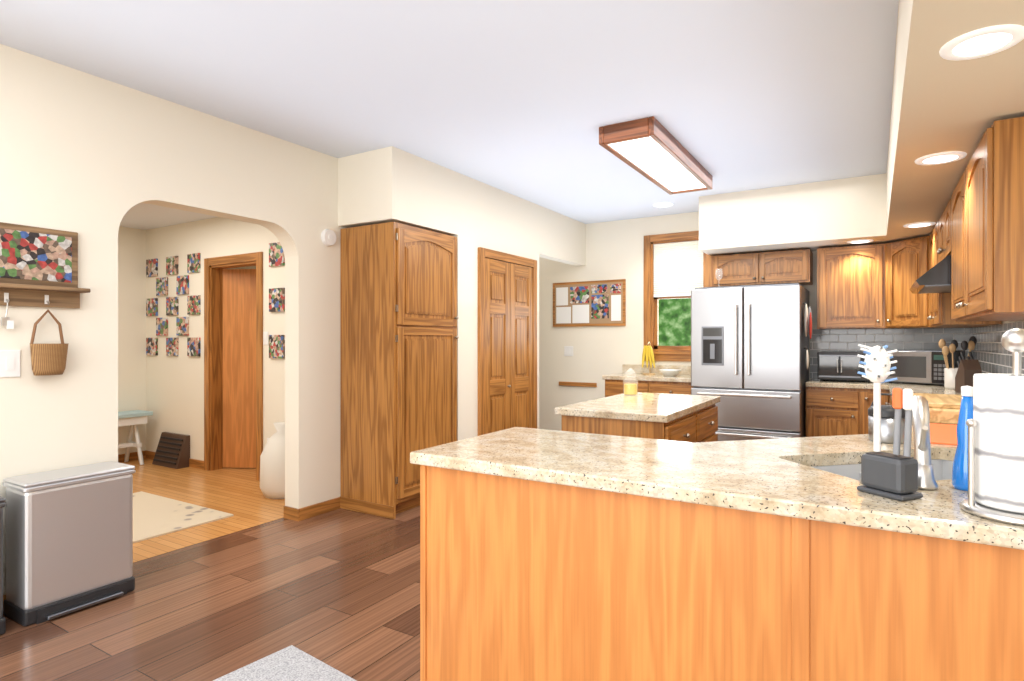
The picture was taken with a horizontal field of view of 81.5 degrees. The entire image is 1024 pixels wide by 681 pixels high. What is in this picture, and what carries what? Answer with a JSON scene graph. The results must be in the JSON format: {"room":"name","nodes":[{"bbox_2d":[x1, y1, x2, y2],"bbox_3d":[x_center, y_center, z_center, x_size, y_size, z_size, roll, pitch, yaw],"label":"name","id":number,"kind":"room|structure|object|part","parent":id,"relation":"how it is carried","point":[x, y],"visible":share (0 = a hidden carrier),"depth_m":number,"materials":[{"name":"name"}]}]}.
{"room":"kitchen","nodes":[
{"label":"kitchen","id":0,"kind":"room"},
{"bbox_2d":[118,226,145,454],"bbox_3d":[-4.890,0.040,5.194,0.120,2.500,3.170,0,0,31],"label":"wall","id":1,"kind":"structure","parent":0,"point":[131,318],"depth_m":6.39,"materials":[{"name":"beige paint"}]},
{"bbox_2d":[118,451,144,462],"bbox_3d":[-4.803,1.248,5.210,0.013,0.085,3.050,0,0,31],"label":"baseboard","id":2,"kind":"structure","parent":1,"relation":"attached to","point":[133,456],"depth_m":6.38,"materials":[{"name":"brown wood"}]},
{"bbox_2d":[120,203,215,229],"bbox_3d":[-3.121,-1.260,5.127,3.330,0.100,4.900,0,0,31],"label":"ceiling","id":3,"kind":"structure","parent":0,"point":[143,216],"depth_m":5.84,"materials":[{"name":"white paint"}]},
{"bbox_2d":[0,44,344,594],"bbox_3d":[-2.339,-0.055,3.068,0.150,2.690,8.000,0,0,31],"label":"wall","id":4,"kind":"structure","parent":0,"point":[90,160],"depth_m":3.22,"materials":[{"name":"beige paint"}]},
{"bbox_2d":[0,350,19,377],"bbox_3d":[-2.409,0.110,2.800,0.008,0.130,0.150,0,0,31],"label":"switch plate","id":5,"kind":"object","parent":4,"relation":"attached to","point":[9,363],"visible":1,"depth_m":2.83,"materials":[{"name":"white plastic"}]},
{"bbox_2d":[0,222,89,308],"bbox_3d":[-2.339,-0.360,2.828,0.100,0.390,0.550,0,0,31],"label":"wall shelf","id":6,"kind":"object","parent":4,"relation":"attached to","point":[38,266],"depth_m":2.91,"materials":[{"name":"brown wood"}]},
{"bbox_2d":[1,303,13,328],"bbox_3d":[-2.379,-0.117,2.802,0.019,0.124,0.045,0,0,31],"label":"keys","id":7,"kind":"object","parent":6,"relation":"hanging from","point":[7,322],"visible":0.98,"depth_m":2.80,"materials":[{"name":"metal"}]},
{"bbox_2d":[30,310,68,375],"bbox_3d":[-2.276,0.007,2.924,0.096,0.325,0.158,0,0,31],"label":"hanging basket","id":8,"kind":"object","parent":6,"relation":"hanging from","point":[48,359],"visible":1,"depth_m":2.89,"materials":[{"name":"brown wicker"}]},
{"bbox_2d":[283,505,291,518],"bbox_3d":[-1.509,1.248,4.583,0.013,0.085,0.608,0,0,31],"label":"baseboard","id":9,"kind":"structure","parent":4,"relation":"attached to","point":[287,511],"depth_m":4.30,"materials":[{"name":"brown wood"}]},
{"bbox_2d":[292,497,339,520],"bbox_3d":[-1.437,1.248,4.417,0.043,0.085,0.398,0,0,31],"label":"baseboard","id":10,"kind":"structure","parent":4,"relation":"attached to","point":[300,514],"depth_m":4.37,"materials":[{"name":"brown wood"}]},
{"bbox_2d":[321,229,336,245],"bbox_3d":[-1.375,-0.775,4.471,0.034,0.130,0.130,0,0,31],"label":"smoke detector","id":11,"kind":"object","parent":4,"relation":"attached to","point":[328,237],"visible":0.94,"depth_m":4.45,"materials":[{"name":"white plastic"}]},
{"bbox_2d":[0,458,419,680],"bbox_3d":[-1.588,1.319,3.301,7.850,0.061,9.380,0,0,31],"label":"floor","id":12,"kind":"structure","parent":0,"point":[338,589],"depth_m":2.92,"materials":[{"name":"brown wood"}]},
{"bbox_2d":[0,496,5,634],"bbox_3d":[-2.435,0.990,2.456,0.285,0.600,0.495,0,0,31],"label":"trash can","id":13,"kind":"object","parent":12,"relation":"on","point":[2,618],"visible":1,"depth_m":2.60,"materials":[{"name":"grey plastic"}]},
{"bbox_2d":[3,461,135,625],"bbox_3d":[-2.152,0.968,2.919,0.285,0.645,0.480,0,0,31],"label":"trash can","id":14,"kind":"object","parent":12,"relation":"on","point":[69,540],"visible":1,"depth_m":2.81,"materials":[{"name":"grey metal"}]},
{"bbox_2d":[118,410,152,464],"bbox_3d":[-4.150,1.022,5.966,0.350,0.545,0.900,0,0,31],"label":"bench","id":15,"kind":"object","parent":12,"relation":"on","point":[132,418],"visible":0.42,"depth_m":6.18,"materials":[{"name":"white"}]},
{"bbox_2d":[133,491,233,542],"bbox_3d":[-2.803,1.283,4.353,1.280,0.010,0.810,0,0,31],"label":"rug","id":16,"kind":"object","parent":12,"relation":"on","point":[154,516],"visible":0.36,"depth_m":4.34,"materials":[{"name":"beige fabric"}]},
{"bbox_2d":[260,422,284,498],"bbox_3d":[-1.909,0.989,4.973,0.380,0.600,0.380,0,0,31],"label":"vase","id":17,"kind":"object","parent":12,"relation":"on","point":[272,471],"visible":0.54,"depth_m":4.81,"materials":[{"name":"beige ceramic"}]},
{"bbox_2d":[213,645,356,680],"bbox_3d":[-0.961,1.285,1.957,0.600,0.010,0.900,0,0,37],"label":"mat","id":18,"kind":"object","parent":12,"relation":"on","point":[291,663],"visible":1,"depth_m":2.30,"materials":[{"name":"white carpet"}]},
{"bbox_2d":[340,222,458,518],"bbox_3d":[-0.870,0.215,4.742,0.603,2.150,0.773,0,0,31],"label":"pantry","id":19,"kind":"object","parent":12,"relation":"on","point":[399,337],"visible":0.94,"depth_m":4.46,"materials":[{"name":"brown wood"}]},
{"bbox_2d":[555,392,719,441],"bbox_3d":[0.838,0.833,3.665,0.670,0.914,1.210,0,0,31],"label":"kitchen island","id":20,"kind":"object","parent":12,"relation":"on","point":[680,417],"visible":0.33,"depth_m":3.29,"materials":[{"name":"beige stone"}]},
{"bbox_2d":[623,368,637,394],"bbox_3d":[0.819,0.282,4.105,0.100,0.185,0.098,0,0,31],"label":"candle jar","id":21,"kind":"object","parent":20,"relation":"on","point":[630,389],"visible":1,"depth_m":4.07,"materials":[{"name":"clear glass"}]},
{"bbox_2d":[602,364,692,396],"bbox_3d":[1.536,0.783,6.355,0.980,1.014,0.648,0,0,31],"label":"base cabinet","id":22,"kind":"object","parent":12,"relation":"on","point":[660,382],"depth_m":6.22,"materials":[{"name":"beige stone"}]},
{"bbox_2d":[642,342,655,374],"bbox_3d":[1.516,0.192,6.573,0.148,0.366,0.140,0,0,31],"label":"bananas","id":23,"kind":"object","parent":22,"relation":"on","point":[647,350],"visible":1,"depth_m":6.54,"materials":[{"name":"yellow food"}]},
{"bbox_2d":[659,369,680,375],"bbox_3d":[1.677,0.343,6.299,0.230,0.065,0.227,0,0,31],"label":"bowl","id":24,"kind":"object","parent":22,"relation":"on","point":[670,372],"visible":1,"depth_m":6.23,"materials":[{"name":"white ceramic"}]},
{"bbox_2d":[420,465,1023,680],"bbox_3d":[0.900,0.853,2.045,2.030,0.874,1.322,0,0,31],"label":"base cabinet","id":25,"kind":"object","parent":12,"relation":"on","point":[524,580],"depth_m":1.55,"materials":[{"name":"brown wood"}]},
{"bbox_2d":[410,427,1023,549],"bbox_3d":[0.894,0.396,2.061,2.059,0.040,1.390,0,0,31],"label":"countertop","id":26,"kind":"structure","parent":25,"relation":"on","point":[780,476],"depth_m":1.72,"materials":[{"name":"stone"}]},
{"bbox_2d":[868,393,904,443],"bbox_3d":[1.399,0.286,2.216,0.124,0.178,0.124,0,0,31],"label":"canister","id":27,"kind":"object","parent":26,"relation":"on","point":[887,422],"visible":0.52,"depth_m":2.17,"materials":[{"name":"silver metal"}]},
{"bbox_2d":[857,344,922,500],"bbox_3d":[0.916,0.192,1.455,0.086,0.367,0.131,0,0,-24],"label":"caddy","id":28,"kind":"object","parent":26,"relation":"on","point":[894,475],"visible":1,"depth_m":1.43,"materials":[{"name":"grey plastic"}]},
{"bbox_2d":[912,395,938,489],"bbox_3d":[1.073,0.264,1.557,0.066,0.223,0.236,0,0,31],"label":"faucet","id":29,"kind":"object","parent":26,"relation":"on","point":[921,435],"visible":0.73,"depth_m":1.51,"materials":[{"name":"silver metal"}]},
{"bbox_2d":[952,386,972,490],"bbox_3d":[1.150,0.244,1.500,0.064,0.261,0.064,0,0,31],"label":"soap bottle","id":30,"kind":"object","parent":26,"relation":"on","point":[960,473],"visible":0.71,"depth_m":1.49,"materials":[{"name":"blue plastic"}]},
{"bbox_2d":[959,328,1023,525],"bbox_3d":[1.089,0.174,1.280,0.200,0.402,0.200,0,0,31],"label":"paper towel holder","id":31,"kind":"object","parent":26,"relation":"on","point":[995,424],"visible":1,"depth_m":1.25,"materials":[{"name":"white paper"}]},
{"bbox_2d":[813,459,952,480],"bbox_3d":[1.226,0.517,1.817,0.704,0.201,0.414,0,0,-14],"label":"sink","id":32,"kind":"object","parent":25,"relation":"in","point":[942,469],"visible":0.02,"depth_m":2.00,"materials":[{"name":"silver metal"}]},
{"bbox_2d":[691,283,808,440],"bbox_3d":[2.294,0.395,5.702,0.935,1.790,0.915,0,0,31],"label":"fridge","id":33,"kind":"object","parent":12,"relation":"on","point":[749,343],"visible":0.85,"depth_m":5.33,"materials":[{"name":"silver metal"}]},
{"bbox_2d":[715,269,722,286],"bbox_3d":[2.027,-0.601,5.816,0.076,0.200,0.076,0,0,31],"label":"wine glass","id":34,"kind":"object","parent":33,"relation":"on","point":[718,273],"visible":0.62,"depth_m":5.81,"materials":[{"name":"white"}]},
{"bbox_2d":[803,303,811,368],"bbox_3d":[2.646,-0.039,5.310,0.073,0.598,0.205,0,0,31],"label":"oven mitts","id":35,"kind":"object","parent":33,"relation":"hanging from","point":[807,321],"visible":1,"depth_m":5.26,"materials":[{"name":"grey fabric"}]},
{"bbox_2d":[806,379,889,436],"bbox_3d":[3.073,0.833,5.418,0.660,0.914,0.648,0,0,31],"label":"base cabinet","id":36,"kind":"object","parent":12,"relation":"on","point":[836,407],"depth_m":5.21,"materials":[{"name":"brown wood"}]},
{"bbox_2d":[817,351,869,382],"bbox_3d":[3.079,0.240,5.496,0.430,0.270,0.390,0,0,31],"label":"toaster oven","id":37,"kind":"object","parent":36,"relation":"on","point":[836,365],"visible":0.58,"depth_m":5.37,"materials":[{"name":"grey metal"}]},
{"bbox_2d":[885,382,960,432],"bbox_3d":[2.804,0.828,3.835,0.647,0.924,3.629,0,0,31],"label":"countertop","id":38,"kind":"structure","parent":12,"relation":"on","point":[928,388],"depth_m":4.67,"materials":[{"name":"beige stone"}]},
{"bbox_2d":[886,350,964,384],"bbox_3d":[3.563,0.230,5.147,0.342,0.290,0.500,0,0,-34],"label":"microwave","id":39,"kind":"object","parent":38,"relation":"on","point":[922,366],"visible":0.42,"depth_m":5.02,"materials":[{"name":"silver metal"}]},
{"bbox_2d":[913,393,961,423],"bbox_3d":[2.216,0.333,2.959,0.440,0.084,0.760,0,0,31],"label":"cutting board","id":40,"kind":"object","parent":38,"relation":"on","point":[944,408],"visible":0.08,"depth_m":2.73,"materials":[{"name":"brown wood"}]},
{"bbox_2d":[930,423,956,444],"bbox_3d":[1.799,0.372,2.352,0.320,0.005,0.610,0,0,31],"label":"mat","id":41,"kind":"object","parent":38,"relation":"on","point":[945,434],"visible":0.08,"depth_m":2.34,"materials":[{"name":"orange"}]},
{"bbox_2d":[939,336,976,388],"bbox_3d":[3.454,0.169,4.603,0.232,0.412,0.211,0,0,31],"label":"utensil crock","id":42,"kind":"object","parent":38,"relation":"on","point":[949,377],"visible":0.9,"depth_m":4.58,"materials":[{"name":"white ceramic"}]},
{"bbox_2d":[955,351,981,392],"bbox_3d":[3.263,0.227,4.256,0.100,0.296,0.226,0,0,21],"label":"knife block","id":43,"kind":"object","parent":38,"relation":"on","point":[969,368],"visible":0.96,"depth_m":4.20,"materials":[{"name":"brown wood"}]},
{"bbox_2d":[146,217,284,460],"bbox_3d":[-2.689,0.040,5.777,3.270,2.500,0.120,0,0,31],"label":"wall","id":44,"kind":"structure","parent":0,"point":[174,394],"depth_m":6.05,"materials":[{"name":"beige paint"}]},
{"bbox_2d":[146,259,157,276],"bbox_3d":[-3.899,-0.785,6.433,0.200,0.190,0.019,0,0,31],"label":"picture","id":45,"kind":"object","parent":44,"relation":"attached to","point":[151,264],"depth_m":6.41},
{"bbox_2d":[146,298,157,315],"bbox_3d":[-3.899,-0.360,6.433,0.200,0.190,0.019,0,0,31],"label":"picture","id":46,"kind":"object","parent":44,"relation":"attached to","point":[152,303],"depth_m":6.42},
{"bbox_2d":[146,338,157,354],"bbox_3d":[-3.899,0.065,6.433,0.200,0.190,0.019,0,0,31],"label":"picture","id":47,"kind":"object","parent":44,"relation":"attached to","point":[151,343],"depth_m":6.41},
{"bbox_2d":[154,314,167,335],"bbox_3d":[-3.728,-0.148,6.329,0.200,0.190,0.019,0,0,31],"label":"picture","id":48,"kind":"object","parent":44,"relation":"attached to","point":[161,323],"depth_m":6.32},
{"bbox_2d":[156,278,167,295],"bbox_3d":[-3.728,-0.572,6.329,0.200,0.190,0.019,0,0,31],"label":"picture","id":49,"kind":"object","parent":44,"relation":"attached to","point":[161,283],"depth_m":6.32},
{"bbox_2d":[162,334,178,355],"bbox_3d":[-3.562,0.065,6.228,0.200,0.190,0.019,0,0,31],"label":"picture","id":50,"kind":"object","parent":44,"relation":"attached to","point":[172,344],"depth_m":6.21},
{"bbox_2d":[162,294,178,314],"bbox_3d":[-3.562,-0.360,6.228,0.200,0.190,0.019,0,0,31],"label":"picture","id":51,"kind":"object","parent":44,"relation":"attached to","point":[172,304],"depth_m":6.22},
{"bbox_2d":[152,432,189,468],"bbox_3d":[-3.521,1.130,6.131,0.460,0.320,0.138,0,0,31],"label":"air vent","id":52,"kind":"object","parent":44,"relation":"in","point":[172,450],"visible":1,"depth_m":6.07,"materials":[{"name":"brown"}]},
{"bbox_2d":[164,256,178,277],"bbox_3d":[-3.562,-0.785,6.228,0.200,0.190,0.019,0,0,31],"label":"picture","id":53,"kind":"object","parent":44,"relation":"attached to","point":[172,263],"depth_m":6.21},
{"bbox_2d":[145,450,203,469],"bbox_3d":[-3.524,1.248,6.209,1.095,0.085,0.013,0,0,31],"label":"baseboard","id":54,"kind":"structure","parent":44,"relation":"attached to","point":[194,463],"depth_m":6.03,"materials":[{"name":"brown wood"}]},
{"bbox_2d":[174,274,188,297],"bbox_3d":[-3.396,-0.572,6.126,0.200,0.190,0.019,0,0,31],"label":"picture","id":55,"kind":"object","parent":44,"relation":"attached to","point":[182,282],"depth_m":6.11},
{"bbox_2d":[174,314,188,334],"bbox_3d":[-3.396,-0.148,6.126,0.200,0.190,0.019,0,0,31],"label":"picture","id":56,"kind":"object","parent":44,"relation":"attached to","point":[182,323],"depth_m":6.11},
{"bbox_2d":[186,295,200,317],"bbox_3d":[-3.225,-0.360,6.022,0.200,0.190,0.019,0,0,31],"label":"picture","id":57,"kind":"object","parent":44,"relation":"attached to","point":[193,302],"depth_m":6.01},
{"bbox_2d":[186,334,200,355],"bbox_3d":[-3.225,0.065,6.022,0.200,0.190,0.019,0,0,31],"label":"picture","id":58,"kind":"object","parent":44,"relation":"attached to","point":[193,344],"depth_m":6.01},
{"bbox_2d":[187,253,200,272],"bbox_3d":[-3.225,-0.785,6.022,0.200,0.190,0.019,0,0,31],"label":"picture","id":59,"kind":"object","parent":44,"relation":"attached to","point":[193,260],"depth_m":6.01},
{"bbox_2d":[204,252,262,480],"bbox_3d":[-2.647,0.237,5.741,0.900,2.105,0.138,0,0,31],"label":"door frame","id":60,"kind":"structure","parent":44,"relation":"attached to","point":[214,267],"depth_m":5.89,"materials":[{"name":"brown wood"}]},
{"bbox_2d":[223,269,255,467],"bbox_3d":[-2.542,0.281,5.973,0.670,1.995,0.378,0,0,31],"label":"hall door","id":61,"kind":"structure","parent":44,"relation":"in","point":[239,368],"depth_m":5.97,"materials":[{"name":"brown wood"}]},
{"bbox_2d":[263,332,267,344],"bbox_3d":[-2.253,-0.020,5.435,0.070,0.120,0.008,0,0,31],"label":"light switch","id":62,"kind":"object","parent":44,"relation":"attached to","point":[265,338],"visible":1,"depth_m":5.43,"materials":[{"name":"white plastic"}]},
{"bbox_2d":[269,288,284,311],"bbox_3d":[-2.115,-0.365,5.345,0.200,0.210,0.019,0,0,31],"label":"picture","id":63,"kind":"object","parent":44,"relation":"attached to","point":[276,304],"depth_m":5.33},
{"bbox_2d":[269,335,284,357],"bbox_3d":[-2.115,0.055,5.345,0.200,0.210,0.019,0,0,31],"label":"picture","id":64,"kind":"object","parent":44,"relation":"attached to","point":[276,342],"depth_m":5.33},
{"bbox_2d":[269,242,284,266],"bbox_3d":[-2.115,-0.775,5.345,0.200,0.210,0.019,0,0,31],"label":"picture","id":65,"kind":"object","parent":44,"relation":"attached to","point":[276,254],"depth_m":5.33},
{"bbox_2d":[228,266,255,268],"bbox_3d":[-2.903,0.040,6.857,0.100,2.500,1.500,0,0,31],"label":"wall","id":66,"kind":"structure","parent":0,"point":[250,267],"depth_m":6.64,"materials":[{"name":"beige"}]},
{"bbox_2d":[0,0,898,223],"bbox_3d":[-0.478,-1.440,2.623,5.250,0.080,9.380,0,0,31],"label":"ceiling","id":67,"kind":"structure","parent":0,"point":[525,99],"depth_m":3.15,"materials":[{"name":"white paint"}]},
{"bbox_2d":[599,116,712,194],"bbox_3d":[1.137,-1.343,4.473,0.370,0.115,1.580,0,0,31],"label":"ceiling light fixture","id":68,"kind":"object","parent":67,"relation":"attached to","point":[654,151],"visible":1,"depth_m":4.17,"materials":[{"name":"white plastic"}]},
{"bbox_2d":[653,202,672,206],"bbox_3d":[1.559,-1.396,6.125,0.204,0.008,0.204,0,0,31],"label":"recessed light","id":69,"kind":"object","parent":67,"relation":"in","point":[665,204],"visible":0.96,"depth_m":6.09,"materials":[{"name":"white plastic"}]},
{"bbox_2d":[338,146,585,440],"bbox_3d":[-0.225,-0.055,5.855,0.555,2.690,3.360,0,0,31],"label":"wall","id":70,"kind":"structure","parent":0,"point":[391,184],"depth_m":5.02,"materials":[{"name":"beige paint"}]},
{"bbox_2d":[478,247,536,435],"bbox_3d":[-0.022,0.237,5.625,0.030,2.105,1.020,0,0,31],"label":"trim","id":71,"kind":"structure","parent":70,"relation":"attached to","point":[483,253],"depth_m":5.24,"materials":[{"name":"brown wood"}]},
{"bbox_2d":[485,258,532,433],"bbox_3d":[-0.010,0.273,5.618,0.055,2.010,0.866,0,0,31],"label":"closet doors","id":72,"kind":"structure","parent":70,"relation":"in","point":[508,345],"depth_m":5.59,"materials":[{"name":"brown wood"}]},
{"bbox_2d":[539,212,910,430],"bbox_3d":[1.925,-0.055,6.580,5.270,2.690,0.120,0,0,31],"label":"wall","id":73,"kind":"structure","parent":0,"point":[614,250],"depth_m":7.05,"materials":[{"name":"beige paint"}]},
{"bbox_2d":[564,346,572,355],"bbox_3d":[0.693,0.130,7.257,0.120,0.120,0.008,0,0,31],"label":"switch plate","id":74,"kind":"object","parent":73,"relation":"attached to","point":[568,350],"visible":1,"depth_m":7.26,"materials":[{"name":"white plastic"}]},
{"bbox_2d":[559,381,596,386],"bbox_3d":[0.792,0.530,7.190,0.500,0.050,0.020,0,0,31],"label":"rail","id":75,"kind":"object","parent":73,"relation":"attached to","point":[582,384],"visible":1,"depth_m":7.17,"materials":[{"name":"brown wood"}]},
{"bbox_2d":[553,279,625,326],"bbox_3d":[0.910,-0.440,7.114,0.940,0.540,0.026,0,0,31],"label":"bulletin board","id":76,"kind":"object","parent":73,"relation":"attached to","point":[593,303],"visible":1,"depth_m":7.09,"materials":[{"name":"beige"}]},
{"bbox_2d":[644,231,708,361],"bbox_3d":[1.843,-0.480,6.590,0.760,1.420,0.150,0,0,31],"label":"window","id":77,"kind":"structure","parent":73,"relation":"in","point":[650,241],"depth_m":6.71,"materials":[{"name":"brown wood"}]},
{"bbox_2d":[653,241,702,296],"bbox_3d":[1.845,-0.789,6.592,0.550,0.598,0.035,0,0,31],"label":"window shade","id":78,"kind":"object","parent":77,"relation":"attached to","point":[670,253],"visible":0.81,"depth_m":6.58,"materials":[{"name":"white fabric"}]},
{"bbox_3d":[1.864,-0.495,6.624,0.560,1.190,0.030,0,0,31],"label":"window frame sash","id":79,"kind":"part","parent":77,"relation":"part of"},
{"bbox_2d":[711,249,812,286],"bbox_3d":[2.500,-0.705,5.947,0.890,0.310,0.339,0,0,31],"label":"upper cabinet","id":80,"kind":"object","parent":73,"relation":"attached to","point":[792,266],"depth_m":5.79,"materials":[{"name":"brown wood"}]},
{"bbox_2d":[817,244,894,328],"bbox_3d":[3.174,-0.485,5.505,0.602,0.750,0.392,0,0,31],"label":"upper cabinet","id":81,"kind":"object","parent":73,"relation":"attached to","point":[864,287],"depth_m":5.40,"materials":[{"name":"brown wood"}]},
{"bbox_2d":[810,328,969,378],"bbox_3d":[3.488,0.133,5.551,1.260,0.485,0.007,0,0,31],"label":"tile backsplash","id":82,"kind":"structure","parent":73,"relation":"attached to","point":[844,340],"depth_m":5.56,"materials":[{"name":"grey tile"}]},
{"bbox_2d":[883,236,973,328],"bbox_3d":[3.591,-0.485,5.117,0.638,0.750,0.618,0,0,31],"label":"upper cabinet","id":83,"kind":"object","parent":73,"relation":"attached to","point":[905,261],"depth_m":5.07,"materials":[{"name":"brown wood"}]},
{"bbox_2d":[699,0,1023,255],"bbox_3d":[1.658,-1.140,3.417,2.190,0.520,5.560,0,0,31],"label":"ceiling","id":84,"kind":"structure","parent":0,"point":[939,104],"depth_m":2.99,"materials":[{"name":"beige paint"}]},
{"bbox_2d":[847,239,872,243],"bbox_3d":[3.084,-0.876,5.264,0.204,0.008,0.204,0,0,31],"label":"recessed light","id":85,"kind":"object","parent":84,"relation":"in","point":[859,241],"visible":1,"depth_m":5.24,"materials":[{"name":"white"}]},
{"bbox_2d":[904,222,935,227],"bbox_3d":[3.092,-0.876,4.509,0.204,0.008,0.204,0,0,31],"label":"recessed light","id":86,"kind":"object","parent":84,"relation":"in","point":[919,224],"visible":0.98,"depth_m":4.48,"materials":[{"name":"white plastic"}]},
{"bbox_2d":[915,151,966,164],"bbox_3d":[2.064,-0.876,2.864,0.204,0.008,0.204,0,0,31],"label":"recessed light","id":87,"kind":"object","parent":84,"relation":"in","point":[941,158],"visible":0.98,"depth_m":2.85,"materials":[{"name":"white"}]},
{"bbox_2d":[939,24,1023,59],"bbox_3d":[1.387,-0.876,1.754,0.204,0.008,0.204,0,0,31],"label":"recessed light","id":88,"kind":"object","parent":84,"relation":"in","point":[982,42],"visible":1,"depth_m":1.74,"materials":[{"name":"white plastic"}]},
{"bbox_2d":[974,321,1020,327],"bbox_3d":[1.711,-0.055,1.287,0.120,2.690,9.380,0,0,31],"label":"wall","id":89,"kind":"structure","parent":0,"point":[1003,322],"depth_m":3.82,"materials":[{"name":"beige paint"}]},
{"bbox_2d":[935,206,946,264],"bbox_3d":[2.907,-0.685,3.709,0.339,0.350,0.760,0,0,31],"label":"upper cabinet","id":90,"kind":"object","parent":89,"relation":"attached to","point":[941,226],"depth_m":3.94,"materials":[{"name":"brown wood"}]},
{"bbox_2d":[927,227,988,326],"bbox_3d":[3.331,-0.485,4.404,0.339,0.750,0.870,0,0,31],"label":"upper cabinet","id":91,"kind":"object","parent":89,"relation":"attached to","point":[937,317],"depth_m":4.43,"materials":[{"name":"brown wood"}]},
{"bbox_2d":[909,255,950,293],"bbox_3d":[2.834,-0.413,3.753,0.508,0.174,0.750,0,0,31],"label":"range hood","id":92,"kind":"object","parent":91,"relation":"attached to","point":[936,278],"visible":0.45,"depth_m":3.53,"materials":[{"name":"black metal"}]},
{"bbox_2d":[947,182,1000,324],"bbox_3d":[2.518,-0.485,3.072,0.339,0.750,0.733,0,0,31],"label":"upper cabinet","id":93,"kind":"object","parent":89,"relation":"attached to","point":[953,204],"depth_m":3.39,"materials":[{"name":"brown wood"}]},
{"bbox_2d":[959,117,1023,320],"bbox_3d":[2.207,-0.485,2.562,0.339,0.750,0.733,0,0,31],"label":"upper cabinet","id":94,"kind":"object","parent":89,"relation":"attached to","point":[977,234],"depth_m":2.35,"materials":[{"name":"brown wood"}]},
{"bbox_2d":[970,321,1023,373],"bbox_3d":[2.588,0.133,2.848,0.008,0.485,5.560,0,0,31],"label":"tile backsplash","id":95,"kind":"structure","parent":89,"relation":"attached to","point":[991,353],"depth_m":4.23,"materials":[{"name":"grey tile"}]},
{"label":"outside","id":96,"kind":"structure","parent":0,"visible":0},
{"bbox_2d":[658,249,700,345],"bbox_3d":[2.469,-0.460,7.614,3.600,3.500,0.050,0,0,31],"label":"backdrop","id":97,"kind":"structure","parent":96,"point":[674,322],"depth_m":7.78,"materials":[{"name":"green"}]}
]}

